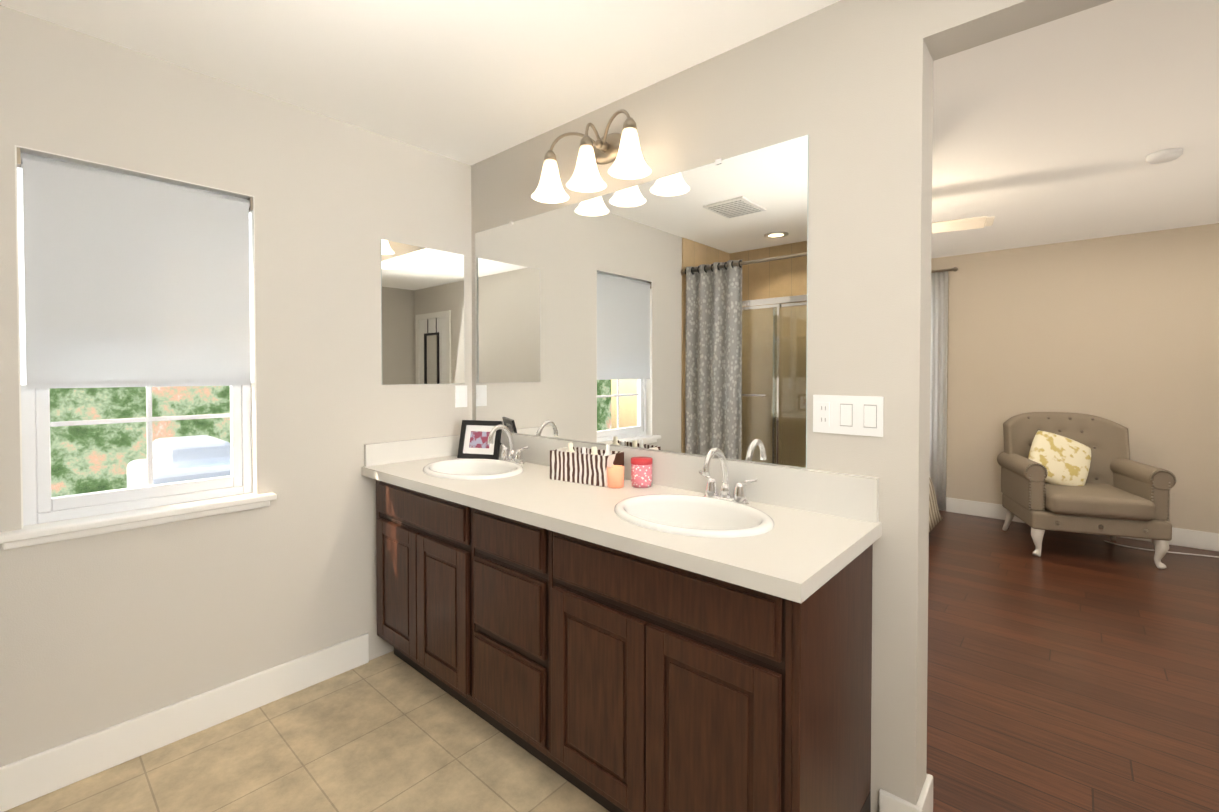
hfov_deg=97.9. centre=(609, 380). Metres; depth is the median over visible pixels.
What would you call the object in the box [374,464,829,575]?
countertop
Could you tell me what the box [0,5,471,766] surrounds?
wall
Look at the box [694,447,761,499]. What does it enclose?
faucet
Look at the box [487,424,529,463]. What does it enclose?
faucet
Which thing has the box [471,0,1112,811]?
wall
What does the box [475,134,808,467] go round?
vanity mirror
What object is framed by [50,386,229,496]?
trees
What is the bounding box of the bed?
[929,477,941,531]
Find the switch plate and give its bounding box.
[813,395,883,436]
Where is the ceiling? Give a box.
[0,0,1218,258]
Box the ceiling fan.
[932,216,994,232]
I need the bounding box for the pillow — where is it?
[1028,430,1090,485]
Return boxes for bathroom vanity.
[362,472,877,811]
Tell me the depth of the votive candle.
1.96 m
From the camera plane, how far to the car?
5.44 m
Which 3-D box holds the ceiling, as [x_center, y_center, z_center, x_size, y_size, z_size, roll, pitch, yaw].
[1.512,-1.175,1.836,7.580,0.080,7.400,1,1,41]
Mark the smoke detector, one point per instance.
(1164, 156)
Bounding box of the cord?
[1104,540,1218,557]
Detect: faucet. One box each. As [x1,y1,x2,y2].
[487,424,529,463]
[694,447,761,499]
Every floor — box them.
[4,651,608,811]
[926,510,1218,811]
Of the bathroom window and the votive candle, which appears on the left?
the bathroom window
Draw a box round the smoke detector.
[1146,148,1182,163]
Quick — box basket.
[550,443,623,486]
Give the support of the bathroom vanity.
on the floor at (390, 732)
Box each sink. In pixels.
[402,456,545,483]
[582,484,801,547]
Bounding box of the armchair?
[997,412,1175,568]
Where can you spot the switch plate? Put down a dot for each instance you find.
(851, 415)
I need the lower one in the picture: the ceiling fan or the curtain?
the curtain
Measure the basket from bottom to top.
0.147 m
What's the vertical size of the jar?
0.104 m
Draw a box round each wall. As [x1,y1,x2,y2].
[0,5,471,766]
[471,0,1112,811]
[931,223,1218,532]
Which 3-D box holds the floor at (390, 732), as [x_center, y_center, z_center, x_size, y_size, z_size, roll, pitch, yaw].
[-0.084,1.359,0.371,4.580,0.060,3.030,1,1,41]
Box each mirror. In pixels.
[381,239,464,384]
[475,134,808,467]
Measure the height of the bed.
0.479 m
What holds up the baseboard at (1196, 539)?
attached to the wall at (1122, 330)
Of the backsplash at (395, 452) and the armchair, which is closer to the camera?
the backsplash at (395, 452)
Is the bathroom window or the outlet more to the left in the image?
the bathroom window
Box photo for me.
[457,420,502,459]
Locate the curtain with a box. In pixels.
[929,267,957,509]
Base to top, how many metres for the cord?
0.009 m
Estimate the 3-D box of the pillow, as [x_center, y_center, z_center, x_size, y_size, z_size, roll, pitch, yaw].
[3.513,0.623,4.144,0.375,0.451,0.324,1,1,41]
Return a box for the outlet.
[455,385,466,407]
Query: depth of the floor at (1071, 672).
2.36 m
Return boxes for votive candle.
[607,465,623,487]
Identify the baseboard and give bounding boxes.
[0,633,368,811]
[939,497,1218,551]
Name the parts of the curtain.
rod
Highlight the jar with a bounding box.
[631,457,651,487]
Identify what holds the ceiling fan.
hanging from the ceiling
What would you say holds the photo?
on the countertop
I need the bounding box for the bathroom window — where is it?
[0,145,276,549]
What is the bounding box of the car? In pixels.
[127,435,230,487]
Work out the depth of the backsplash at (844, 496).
1.70 m
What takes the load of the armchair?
on the floor at (1071, 672)
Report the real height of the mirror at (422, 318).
0.680 m
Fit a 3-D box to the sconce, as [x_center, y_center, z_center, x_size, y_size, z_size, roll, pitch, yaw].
[-0.069,-0.896,2.105,0.590,0.254,0.214,1,1,41]
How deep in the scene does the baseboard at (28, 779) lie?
1.89 m
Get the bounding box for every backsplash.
[362,436,459,467]
[518,434,878,523]
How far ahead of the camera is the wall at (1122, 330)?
4.37 m
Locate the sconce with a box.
[531,109,650,202]
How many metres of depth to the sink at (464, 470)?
2.45 m
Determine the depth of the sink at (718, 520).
1.69 m

